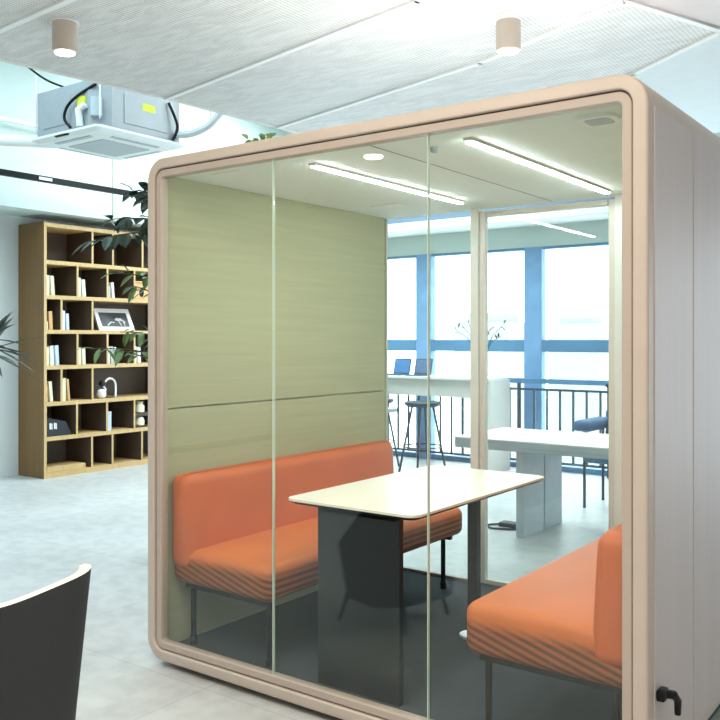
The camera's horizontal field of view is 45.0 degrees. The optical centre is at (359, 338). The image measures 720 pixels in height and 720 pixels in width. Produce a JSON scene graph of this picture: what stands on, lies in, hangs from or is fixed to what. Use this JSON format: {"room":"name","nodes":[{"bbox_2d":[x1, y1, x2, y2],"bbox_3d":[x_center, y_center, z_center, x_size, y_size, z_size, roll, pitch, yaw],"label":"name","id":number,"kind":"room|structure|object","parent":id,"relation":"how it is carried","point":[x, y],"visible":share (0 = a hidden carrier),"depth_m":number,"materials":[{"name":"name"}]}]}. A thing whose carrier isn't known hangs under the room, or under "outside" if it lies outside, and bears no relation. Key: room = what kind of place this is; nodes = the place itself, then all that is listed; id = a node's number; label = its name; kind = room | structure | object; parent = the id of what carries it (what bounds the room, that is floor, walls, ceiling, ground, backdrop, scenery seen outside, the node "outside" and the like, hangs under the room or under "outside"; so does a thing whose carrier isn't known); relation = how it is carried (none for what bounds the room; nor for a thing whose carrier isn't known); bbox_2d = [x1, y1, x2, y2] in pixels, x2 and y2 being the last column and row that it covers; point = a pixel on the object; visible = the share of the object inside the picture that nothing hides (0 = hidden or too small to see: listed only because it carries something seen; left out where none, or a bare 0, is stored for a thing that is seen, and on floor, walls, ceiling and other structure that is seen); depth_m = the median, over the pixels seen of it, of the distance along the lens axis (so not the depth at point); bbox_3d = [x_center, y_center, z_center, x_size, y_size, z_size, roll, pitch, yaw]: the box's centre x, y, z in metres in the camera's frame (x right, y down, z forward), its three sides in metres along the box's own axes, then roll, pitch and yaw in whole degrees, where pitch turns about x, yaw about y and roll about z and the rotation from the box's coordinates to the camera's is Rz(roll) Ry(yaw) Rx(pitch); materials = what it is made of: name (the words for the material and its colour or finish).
{"room":"office","nodes":[
{"label":"office","id":0,"kind":"room"},
{"bbox_2d":[0,0,59,26],"bbox_3d":[-1.186,-1.700,3.130,4.434,0.006,1.582,0,0,41],"label":"ceiling panel","id":1,"kind":"object","parent":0,"point":[10,10],"depth_m":4.46,"materials":[{"name":"metal"}]},
{"bbox_2d":[0,0,76,33],"bbox_3d":[-0.719,-1.700,3.732,4.290,0.032,0.053,0,0,40],"label":"trim","id":2,"kind":"structure","parent":1,"relation":"attached to","point":[61,3],"depth_m":4.53,"materials":[{"name":"white paint"}]},
{"bbox_2d":[0,214,139,476],"bbox_3d":[-5.497,-0.896,7.314,0.100,4.800,13.950,0,0,36],"label":"wall","id":3,"kind":"structure","parent":0,"point":[9,224],"depth_m":9.48,"materials":[{"name":"paint"}]},
{"bbox_2d":[0,116,181,155],"bbox_3d":[-3.032,-2.196,9.442,0.087,0.130,4.702,0,0,37],"label":"pipe","id":4,"kind":"object","parent":3,"relation":"attached to","point":[4,119],"visible":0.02,"depth_m":8.86,"materials":[{"name":"white paint"}]},
{"bbox_2d":[0,61,284,231],"bbox_3d":[-5.282,-2.321,7.032,0.579,1.950,13.732,0,0,36],"label":"ceiling","id":5,"kind":"structure","parent":3,"relation":"attached to","point":[18,197],"depth_m":9.46,"materials":[{"name":"paint"}]},
{"bbox_2d":[0,0,410,96],"bbox_3d":[-0.264,-1.700,4.280,4.270,0.006,1.443,0,0,40],"label":"ceiling panel","id":6,"kind":"object","parent":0,"point":[166,48],"depth_m":4.83,"materials":[{"name":"metal"}]},
{"bbox_2d":[50,18,78,56],"bbox_3d":[-1.586,-1.613,4.665,0.150,0.166,0.150,0,0,36],"label":"ceiling spotlight","id":7,"kind":"object","parent":6,"relation":"attached to","point":[64,30],"visible":1,"depth_m":4.62,"materials":[{"name":"white paint"}]},
{"bbox_2d":[0,58,300,133],"bbox_3d":[-1.506,-1.704,6.041,0.151,0.024,5.597,0,0,41],"label":"trim","id":8,"kind":"structure","parent":6,"relation":"attached to","point":[1,59],"depth_m":5.95,"materials":[{"name":"metal"}]},
{"bbox_2d":[164,0,426,100],"bbox_3d":[0.026,-1.700,4.629,0.041,0.032,4.108,0,0,-43],"label":"trim","id":9,"kind":"structure","parent":6,"relation":"attached to","point":[403,6],"depth_m":5.00,"materials":[{"name":"white paint"}]},
{"bbox_2d":[0,455,719,719],"bbox_3d":[-0.667,1.554,3.729,12.130,0.100,14.100,0,0,36],"label":"floor","id":10,"kind":"structure","parent":0,"point":[50,528],"depth_m":5.91,"materials":[{"name":"concrete"}]},
{"bbox_2d":[0,311,47,379],"bbox_3d":[-3.251,0.559,7.565,0.963,1.890,0.962,0,0,36],"label":"potted palm","id":11,"kind":"object","parent":10,"relation":"on","point":[3,325],"visible":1,"depth_m":7.58,"materials":[{"name":"plant"}]},
{"bbox_2d":[0,564,90,719],"bbox_3d":[-1.221,1.133,2.753,0.586,0.747,0.661,0,0,18],"label":"tub chair","id":12,"kind":"object","parent":10,"relation":"on","point":[42,631],"visible":1,"depth_m":2.65,"materials":[{"name":"grey fabric"}]},
{"bbox_2d":[18,221,147,478],"bbox_3d":[-2.627,0.125,10.709,0.478,2.757,3.181,0,0,36],"label":"bookcase","id":13,"kind":"object","parent":10,"relation":"on","point":[44,248],"visible":0.52,"depth_m":9.86,"materials":[{"name":"brown wood"}]},
{"bbox_2d":[47,347,48,365],"bbox_3d":[-3.449,0.191,9.416,0.200,0.200,0.045,0,0,36],"label":"book","id":14,"kind":"object","parent":13,"relation":"on","point":[47,347],"visible":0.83,"depth_m":9.36,"materials":[{"name":"beige paper"}]},
{"bbox_2d":[47,275,49,294],"bbox_3d":[-3.447,-0.577,9.418,0.200,0.215,0.050,0,0,36],"label":"book","id":15,"kind":"object","parent":13,"relation":"on","point":[48,276],"visible":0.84,"depth_m":9.37,"materials":[{"name":"white paper"}]},
{"bbox_2d":[47,381,52,401],"bbox_3d":[-3.422,0.574,9.451,0.200,0.223,0.060,0,0,36],"label":"book","id":16,"kind":"object","parent":13,"relation":"on","point":[49,383],"visible":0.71,"depth_m":9.39,"materials":[{"name":"beige paper"}]},
{"bbox_2d":[47,311,52,329],"bbox_3d":[-3.424,-0.196,9.450,0.200,0.202,0.055,0,0,36],"label":"book","id":17,"kind":"object","parent":13,"relation":"on","point":[49,313],"visible":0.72,"depth_m":9.39,"materials":[{"name":"paper"}]},
{"bbox_2d":[47,346,53,365],"bbox_3d":[-3.415,0.185,9.462,0.200,0.212,0.055,0,0,36],"label":"book","id":18,"kind":"object","parent":13,"relation":"on","point":[51,349],"visible":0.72,"depth_m":9.40,"materials":[{"name":"paper"}]},
{"bbox_2d":[50,276,54,294],"bbox_3d":[-3.410,-0.575,9.467,0.200,0.213,0.060,0,0,36],"label":"book","id":19,"kind":"object","parent":13,"relation":"on","point":[52,288],"visible":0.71,"depth_m":9.41,"materials":[{"name":"white paper"}]},
{"bbox_2d":[47,345,58,364],"bbox_3d":[-3.377,0.182,9.513,0.200,0.217,0.058,0,0,36],"label":"book","id":20,"kind":"object","parent":13,"relation":"on","point":[56,348],"visible":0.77,"depth_m":9.45,"materials":[{"name":"paper"}]},
{"bbox_2d":[47,418,71,436],"bbox_3d":[-3.327,0.961,9.517,0.123,0.200,0.320,0,0,36],"label":"display","id":21,"kind":"object","parent":13,"relation":"on","point":[55,427],"visible":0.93,"depth_m":9.45,"materials":[{"name":"black plastic"}]},
{"bbox_2d":[63,311,64,329],"bbox_3d":[-3.333,-0.200,9.573,0.200,0.210,0.050,0,0,36],"label":"book","id":22,"kind":"object","parent":13,"relation":"on","point":[63,311],"visible":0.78,"depth_m":9.52,"materials":[{"name":"paper"}]},
{"bbox_2d":[63,378,65,400],"bbox_3d":[-3.329,0.560,9.577,0.200,0.250,0.060,0,0,36],"label":"book","id":23,"kind":"object","parent":13,"relation":"on","point":[64,379],"visible":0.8,"depth_m":9.53,"materials":[{"name":"beige paper"}]},
{"bbox_2d":[47,461,85,472],"bbox_3d":[-3.330,1.418,9.613,0.285,0.055,0.490,0,0,36],"label":"flat box","id":24,"kind":"object","parent":13,"relation":"on","point":[66,465],"visible":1,"depth_m":9.59,"materials":[{"name":"brown wood"}]},
{"bbox_2d":[65,313,68,329],"bbox_3d":[-3.299,-0.186,9.619,0.200,0.182,0.049,0,0,36],"label":"book","id":25,"kind":"object","parent":13,"relation":"on","point":[66,315],"visible":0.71,"depth_m":9.56,"materials":[{"name":"paper"}]},
{"bbox_2d":[66,379,69,400],"bbox_3d":[-3.292,0.564,9.628,0.200,0.242,0.051,0,0,36],"label":"book","id":26,"kind":"object","parent":13,"relation":"on","point":[67,380],"visible":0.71,"depth_m":9.57,"materials":[{"name":"paper"}]},
{"bbox_2d":[79,278,80,295],"bbox_3d":[-3.212,-0.574,9.738,0.200,0.210,0.050,0,0,36],"label":"book","id":27,"kind":"object","parent":13,"relation":"on","point":[79,278],"visible":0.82,"depth_m":9.69,"materials":[{"name":"white paper"}]},
{"bbox_2d":[79,349,80,364],"bbox_3d":[-3.210,0.196,9.740,0.200,0.190,0.055,0,0,36],"label":"book","id":28,"kind":"object","parent":13,"relation":"on","point":[79,349],"visible":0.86,"depth_m":9.69,"materials":[{"name":"beige paper"}]},
{"bbox_2d":[81,280,85,296],"bbox_3d":[-3.174,-0.566,9.788,0.200,0.193,0.062,0,0,36],"label":"book","id":29,"kind":"object","parent":13,"relation":"on","point":[83,289],"visible":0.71,"depth_m":9.73,"materials":[{"name":"paper"}]},
{"bbox_2d":[81,348,85,364],"bbox_3d":[-3.174,0.198,9.788,0.200,0.187,0.052,0,0,36],"label":"book","id":30,"kind":"object","parent":13,"relation":"on","point":[83,357],"visible":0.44,"depth_m":9.73,"materials":[{"name":"white paper"}]},
{"bbox_2d":[96,377,116,397],"bbox_3d":[-2.925,0.567,10.047,0.127,0.237,0.280,0,0,36],"label":"ornament","id":31,"kind":"object","parent":13,"relation":"on","point":[101,393],"visible":1,"depth_m":10.00,"materials":[{"name":"white ceramic"}]},
{"bbox_2d":[108,286,110,297],"bbox_3d":[-2.973,-0.539,10.061,0.200,0.140,0.050,0,0,36],"label":"book","id":32,"kind":"object","parent":13,"relation":"on","point":[109,287],"visible":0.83,"depth_m":10.01,"materials":[{"name":"white paper"}]},
{"bbox_2d":[108,411,111,430],"bbox_3d":[-2.971,0.950,10.064,0.200,0.220,0.070,0,0,36],"label":"book","id":33,"kind":"object","parent":13,"relation":"on","point":[109,412],"visible":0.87,"depth_m":10.02,"materials":[{"name":"paper"}]},
{"bbox_2d":[108,282,114,297],"bbox_3d":[-2.939,-0.560,10.108,0.200,0.183,0.053,0,0,36],"label":"book","id":34,"kind":"object","parent":13,"relation":"on","point":[111,284],"visible":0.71,"depth_m":10.04,"materials":[{"name":"paper"}]},
{"bbox_2d":[110,346,113,363],"bbox_3d":[-2.947,0.190,10.098,0.200,0.201,0.046,0,0,36],"label":"book","id":35,"kind":"object","parent":13,"relation":"on","point":[111,358],"visible":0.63,"depth_m":10.03,"materials":[{"name":"white paper"}]},
{"bbox_2d":[94,308,134,330],"bbox_3d":[-2.886,-0.218,10.179,0.152,0.266,0.500,0,0,36],"label":"picture frame","id":36,"kind":"object","parent":13,"relation":"on","point":[106,319],"visible":0.96,"depth_m":10.17,"materials":[{"name":"white paint"}]},
{"bbox_2d":[98,312,129,326],"bbox_3d":[-2.887,-0.218,10.180,0.094,0.172,0.400,0,0,36],"label":"photograph","id":37,"kind":"object","parent":36,"relation":"attached to","point":[105,319],"depth_m":10.18},
{"bbox_2d":[137,347,140,362],"bbox_3d":[-2.714,0.195,10.414,0.200,0.192,0.059,0,0,36],"label":"book","id":38,"kind":"object","parent":13,"relation":"on","point":[139,349],"visible":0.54,"depth_m":10.36,"materials":[{"name":"paper"}]},
{"bbox_2d":[135,281,147,299],"bbox_3d":[-2.668,-0.576,10.441,0.170,0.215,0.240,0,0,36],"label":"wooden box","id":39,"kind":"object","parent":13,"relation":"on","point":[137,283],"visible":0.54,"depth_m":10.37,"materials":[{"name":"brown wood"}]},
{"bbox_2d":[135,411,147,427],"bbox_3d":[-2.656,0.973,10.457,0.170,0.175,0.260,0,0,36],"label":"rack","id":40,"kind":"object","parent":13,"relation":"on","point":[144,414],"visible":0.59,"depth_m":10.44,"materials":[{"name":"black wood"}]},
{"bbox_2d":[135,401,143,412],"bbox_3d":[-2.646,0.820,10.412,0.120,0.130,0.120,0,0,36],"label":"jar","id":41,"kind":"object","parent":40,"relation":"on","point":[139,407],"visible":0.94,"depth_m":10.37,"materials":[{"name":"white ceramic"}]},
{"bbox_2d":[135,417,143,425],"bbox_3d":[-2.646,0.990,10.412,0.120,0.100,0.120,0,0,36],"label":"jar","id":42,"kind":"object","parent":40,"relation":"on","point":[139,421],"visible":0.89,"depth_m":10.37,"materials":[{"name":"white ceramic"}]},
{"bbox_2d":[71,181,147,366],"bbox_3d":[-1.498,0.204,6.119,1.120,2.600,0.360,0,0,3],"label":"potted tree","id":43,"kind":"object","parent":10,"relation":"on","point":[124,240],"visible":0.44,"depth_m":6.15,"materials":[{"name":"green plant"}]},
{"bbox_2d":[388,407,396,412],"bbox_3d":[-0.251,1.131,9.693,1.270,0.745,0.500,0,0,36],"label":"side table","id":44,"kind":"object","parent":10,"relation":"on","point":[390,410],"visible":0.16,"depth_m":9.44,"materials":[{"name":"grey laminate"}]},
{"bbox_2d":[388,398,399,465],"bbox_3d":[0.193,1.105,10.186,0.456,0.802,0.456,0,0,36],"label":"bar stool","id":45,"kind":"object","parent":10,"relation":"on","point":[390,400],"visible":0.2,"depth_m":10.21,"materials":[{"name":"black metal"}]},
{"bbox_2d":[398,400,445,471],"bbox_3d":[0.701,1.105,9.712,0.456,0.802,0.456,0,0,36],"label":"bar stool","id":46,"kind":"object","parent":10,"relation":"on","point":[419,404],"visible":0.89,"depth_m":9.68,"materials":[{"name":"black metal"}]},
{"bbox_2d":[148,74,719,719],"bbox_3d":[0.546,0.339,4.107,2.384,2.330,1.948,0,0,36],"label":"pod","id":47,"kind":"object","parent":10,"relation":"on","point":[268,258],"visible":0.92,"depth_m":3.94,"materials":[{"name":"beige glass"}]},
{"bbox_2d":[212,170,254,177],"bbox_3d":[-0.584,-0.759,4.002,0.180,0.004,0.100,0,0,36],"label":"grille","id":48,"kind":"object","parent":47,"relation":"attached to","point":[226,173],"depth_m":3.98,"materials":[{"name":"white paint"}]},
{"bbox_2d":[241,133,275,142],"bbox_3d":[-0.461,-0.907,4.157,0.215,0.161,0.169,0,0,36],"label":"plant","id":49,"kind":"object","parent":47,"relation":"on","point":[262,136],"visible":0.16,"depth_m":4.14,"materials":[{"name":"green plant"}]},
{"bbox_2d":[173,440,461,667],"bbox_3d":[-0.137,1.036,4.580,0.615,0.808,1.730,0,0,36],"label":"sofa","id":50,"kind":"object","parent":47,"relation":"on","point":[222,516],"visible":0.65,"depth_m":4.18,"materials":[{"name":"orange fabric"}]},
{"bbox_2d":[364,154,382,159],"bbox_3d":[0.056,-0.758,3.631,0.080,0.006,0.080,0,0,36],"label":"recessed light","id":51,"kind":"object","parent":47,"relation":"attached to","point":[366,156],"depth_m":3.61,"materials":[{"name":"white plastic"}]},
{"bbox_2d":[311,166,462,203],"bbox_3d":[0.178,-0.748,4.286,0.028,0.006,1.284,0,0,36],"label":"linear light","id":52,"kind":"object","parent":47,"relation":"attached to","point":[333,169],"depth_m":4.19,"materials":[{"name":"white plastic"}]},
{"bbox_2d":[370,203,405,208],"bbox_3d":[0.162,-0.759,4.981,0.180,0.004,0.100,0,0,36],"label":"grille","id":53,"kind":"object","parent":47,"relation":"attached to","point":[389,205],"depth_m":4.97,"materials":[{"name":"white metal"}]},
{"bbox_2d":[289,465,543,706],"bbox_3d":[0.302,1.060,4.012,0.665,0.758,1.215,0,0,36],"label":"meeting table","id":54,"kind":"object","parent":47,"relation":"on","point":[360,523],"visible":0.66,"depth_m":3.55,"materials":[{"name":"black metal"}]},
{"bbox_2d":[465,141,609,193],"bbox_3d":[0.842,-0.748,3.881,0.028,0.006,1.449,0,0,36],"label":"diffuser","id":55,"kind":"object","parent":47,"relation":"attached to","point":[491,147],"depth_m":3.76,"materials":[{"name":"white plastic"}]},
{"bbox_2d":[467,524,621,719],"bbox_3d":[1.143,1.036,3.638,0.665,0.808,1.730,0,0,36],"label":"sofa","id":56,"kind":"object","parent":47,"relation":"on","point":[562,619],"visible":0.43,"depth_m":3.00,"materials":[{"name":"orange fabric"}]},
{"bbox_2d":[575,112,621,127],"bbox_3d":[0.827,-0.755,3.001,0.140,0.012,0.140,0,0,36],"label":"air vent","id":57,"kind":"object","parent":47,"relation":"attached to","point":[593,119],"depth_m":2.97,"materials":[{"name":"white paint"}]},
{"bbox_2d":[584,118,614,125],"bbox_3d":[0.827,-0.749,3.001,0.090,0.002,0.090,0,0,36],"label":"grille","id":58,"kind":"object","parent":47,"relation":"attached to","point":[590,121],"depth_m":2.99,"materials":[{"name":"white plastic"}]},
{"bbox_2d":[388,373,509,471],"bbox_3d":[0.086,0.971,10.829,3.665,1.065,0.530,0,0,36],"label":"counter","id":59,"kind":"object","parent":10,"relation":"on","point":[440,385],"depth_m":9.85,"materials":[{"name":"white laminate"}]},
{"bbox_2d":[388,358,411,375],"bbox_3d":[0.456,0.339,10.476,0.240,0.197,0.259,0,0,36],"label":"laptop","id":60,"kind":"object","parent":59,"relation":"on","point":[402,366],"visible":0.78,"depth_m":10.54,"materials":[{"name":"blue plastic"}]},
{"bbox_2d":[405,359,432,375],"bbox_3d":[0.697,0.339,10.298,0.240,0.197,0.259,0,0,36],"label":"laptop","id":61,"kind":"object","parent":59,"relation":"on","point":[420,369],"visible":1,"depth_m":10.37,"materials":[{"name":"blue metal"}]},
{"bbox_2d":[388,373,507,380],"bbox_3d":[0.076,0.454,10.837,3.640,0.030,0.530,0,0,36],"label":"countertop","id":62,"kind":"structure","parent":59,"relation":"on","point":[435,377],"depth_m":10.02,"materials":[{"name":"white laminate"}]},
{"bbox_2d":[449,320,469,342],"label":"plant","id":63,"kind":"object","parent":59,"relation":"on","point":[466,320],"depth_m":10.01,"materials":[{"name":"plant"}]},
{"bbox_2d":[488,320,506,348],"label":"plant","id":64,"kind":"object","parent":59,"relation":"on","point":[498,334],"depth_m":9.78,"materials":[{"name":"plant"}]},
{"bbox_2d":[388,378,608,477],"bbox_3d":[3.244,0.979,8.933,11.400,1.050,0.060,0,0,36],"label":"railing","id":65,"kind":"object","parent":10,"relation":"on","point":[518,381],"visible":0.22,"depth_m":9.86,"materials":[{"name":"black metal"}]},
{"bbox_2d":[488,520,515,529],"bbox_3d":[1.157,1.486,6.901,0.322,0.035,0.228,0,0,36],"label":"power strip","id":66,"kind":"object","parent":10,"relation":"on","point":[511,525],"visible":0.65,"depth_m":6.90,"materials":[{"name":"black plastic"}]},
{"bbox_2d":[454,427,608,537],"bbox_3d":[2.145,1.135,6.309,2.870,0.738,0.860,0,0,36],"label":"work table","id":67,"kind":"object","parent":10,"relation":"on","point":[538,452],"visible":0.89,"depth_m":6.66,"materials":[{"name":"grey laminate"}]},
{"bbox_2d":[573,409,608,507],"bbox_3d":[2.435,1.073,7.716,0.900,0.860,0.640,0,0,36],"label":"armchair","id":68,"kind":"object","parent":10,"relation":"on","point":[594,423],"visible":0.23,"depth_m":7.72,"materials":[{"name":"blue fabric"}]},
{"bbox_2d":[174,0,618,125],"bbox_3d":[0.376,-1.700,5.048,1.087,0.006,4.229,0,0,-43],"label":"ceiling panel","id":69,"kind":"object","parent":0,"point":[428,38],"depth_m":5.24,"materials":[{"name":"metal"}]},
{"bbox_2d":[275,0,623,128],"bbox_3d":[0.378,-1.700,5.701,0.156,0.032,3.298,0,0,-37],"label":"trim","id":70,"kind":"structure","parent":69,"relation":"attached to","point":[620,2],"depth_m":5.40,"materials":[{"name":"white paint"}]},
{"bbox_2d":[494,16,522,54],"bbox_3d":[0.792,-1.613,4.641,0.150,0.166,0.150,0,0,36],"label":"ceiling spotlight","id":71,"kind":"object","parent":69,"relation":"attached to","point":[508,28],"visible":1,"depth_m":4.59,"materials":[{"name":"white paint"}]},
{"bbox_2d":[634,0,719,25],"bbox_3d":[2.273,-1.712,3.273,1.503,0.030,2.847,0,0,-41],"label":"ceiling panel","id":72,"kind":"object","parent":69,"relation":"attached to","point":[708,11],"depth_m":4.45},
{"bbox_2d":[284,4,713,132],"bbox_3d":[0.766,-1.700,6.211,1.468,0.006,3.753,0,0,-35],"label":"ceiling panel","id":73,"kind":"object","parent":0,"point":[623,39],"depth_m":5.38,"materials":[{"name":"metal"}]},
{"bbox_2d":[623,0,719,32],"bbox_3d":[1.663,-1.700,4.565,0.808,0.032,0.035,0,0,-33],"label":"trim","id":74,"kind":"structure","parent":73,"relation":"attached to","point":[711,27],"depth_m":4.54,"materials":[{"name":"white paint"}]},
{"bbox_2d":[627,32,719,75],"bbox_3d":[1.575,-1.700,5.905,0.093,0.032,2.425,0,0,-22],"label":"trim","id":75,"kind":"structure","parent":73,"relation":"attached to","point":[715,34],"depth_m":5.13,"materials":[{"name":"white paint"}]},
{"bbox_2d":[285,131,719,256],"bbox_3d":[3.364,-2.176,9.205,11.930,2.240,0.300,0,0,36],"label":"wall","id":76,"kind":"structure","parent":0,"point":[591,231],"depth_m":10.17,"materials":[{"name":"paint"}]},
{"bbox_2d":[388,255,415,456],"bbox_3d":[0.224,0.224,11.380,1.275,2.560,0.120,0,0,36],"label":"window","id":77,"kind":"structure","parent":76,"relation":"in","point":[393,345],"depth_m":11.08,"materials":[{"name":"blue metal"}]},
{"bbox_2d":[416,254,434,458],"bbox_3d":[0.826,0.224,10.936,0.220,2.560,0.120,0,0,36],"label":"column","id":78,"kind":"structure","parent":76,"relation":"attached to","point":[421,260],"depth_m":10.89,"materials":[{"name":"blue metal"}]},
{"bbox_2d":[431,248,523,466],"bbox_3d":[1.425,0.224,10.495,1.268,2.560,0.120,0,0,36],"label":"window","id":79,"kind":"structure","parent":76,"relation":"in","point":[436,345],"depth_m":10.54,"materials":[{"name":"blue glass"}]},
{"bbox_2d":[388,206,608,237],"bbox_3d":[3.328,-1.347,8.735,11.430,0.100,0.500,0,0,36],"label":"trim","id":80,"kind":"structure","parent":76,"relation":"attached to","point":[454,225],"depth_m":9.78,"materials":[{"name":"white paint"}]},
{"bbox_2d":[388,197,614,223],"bbox_3d":[3.343,-1.647,8.755,11.430,0.500,0.450,0,0,36],"label":"trim","id":81,"kind":"structure","parent":76,"relation":"attached to","point":[467,213],"depth_m":10.12,"materials":[{"name":"white metal"}]},
{"bbox_2d":[524,246,545,429],"bbox_3d":[2.024,0.224,10.054,0.220,2.560,0.120,0,0,36],"label":"trim","id":82,"kind":"structure","parent":76,"relation":"attached to","point":[534,257],"depth_m":10.01,"materials":[{"name":"blue metal"}]},
{"bbox_2d":[542,242,608,475],"bbox_3d":[2.623,0.224,9.614,1.267,2.560,0.120,0,0,36],"label":"window","id":83,"kind":"structure","parent":76,"relation":"in","point":[594,346],"depth_m":9.69,"materials":[{"name":"blue metal"}]},
{"bbox_2d":[633,35,719,132],"bbox_3d":[2.782,-1.762,5.564,4.421,0.010,3.288,0,0,36],"label":"ceiling","id":84,"kind":"structure","parent":0,"point":[689,80],"depth_m":5.93,"materials":[{"name":"paint"}]},
{"bbox_3d":[-0.667,-3.346,3.729,12.130,0.100,14.100,0,0,36],"label":"ceiling","id":85,"kind":"structure","parent":0,"visible":0},
{"bbox_2d":[0,108,196,197],"bbox_3d":[-3.444,-2.439,8.442,0.050,1.715,8.200,0,0,36],"label":"track","id":86,"kind":"object","parent":85,"relation":"hanging from","point":[3,172],"visible":0.42,"depth_m":8.96,"materials":[{"name":"black metal"}]},
{"bbox_2d":[32,70,223,159],"bbox_3d":[-2.133,-2.527,7.987,1.360,1.538,1.202,0,0,36],"label":"air conditioner","id":87,"kind":"object","parent":85,"relation":"hanging from","point":[84,117],"visible":0.98,"depth_m":7.78,"materials":[{"name":"white plastic"}]},
{"bbox_2d":[0,134,52,147],"bbox_3d":[-3.561,-1.857,8.086,1.510,0.110,0.129,0,0,-11],"label":"pipe","id":88,"kind":"object","parent":87,"relation":"attached to","point":[5,139],"visible":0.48,"depth_m":8.12,"materials":[{"name":"white paint"}]},
{"bbox_2d":[28,68,63,86],"bbox_3d":[-2.612,-2.346,7.868,0.841,0.278,0.092,0,0,8],"label":"cable","id":89,"kind":"object","parent":87,"relation":"on","point":[32,70],"visible":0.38,"depth_m":7.92,"materials":[{"name":"black rubber"}]},
{"bbox_2d":[69,139,148,156],"bbox_3d":[-2.321,-1.762,8.044,0.510,0.008,0.530,0,0,36],"label":"grille","id":90,"kind":"object","parent":87,"relation":"attached to","point":[108,147],"depth_m":7.99,"materials":[{"name":"white plastic"}]},
{"label":"outside","id":91,"kind":"structure","parent":0,"visible":0},
{"bbox_2d":[389,395,548,454],"bbox_3d":[105.261,31.604,198.991,460.000,0.200,400.000,0,0,36],"label":"ground","id":92,"kind":"structure","parent":91,"point":[445,400],"depth_m":326.14,"materials":[{"name":"white"}]},
{"bbox_2d":[455,312,523,460],"bbox_3d":[20.637,13.754,134.627,9.000,35.500,8.000,0,0,36],"label":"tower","id":93,"kind":"structure","parent":92,"relation":"on","point":[500,364],"depth_m":131.64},
{"bbox_2d":[549,317,608,468],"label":"window","id":94,"kind":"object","parent":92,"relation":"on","point":[562,365],"visible":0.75,"depth_m":197.86,"materials":[{"name":"glass"}]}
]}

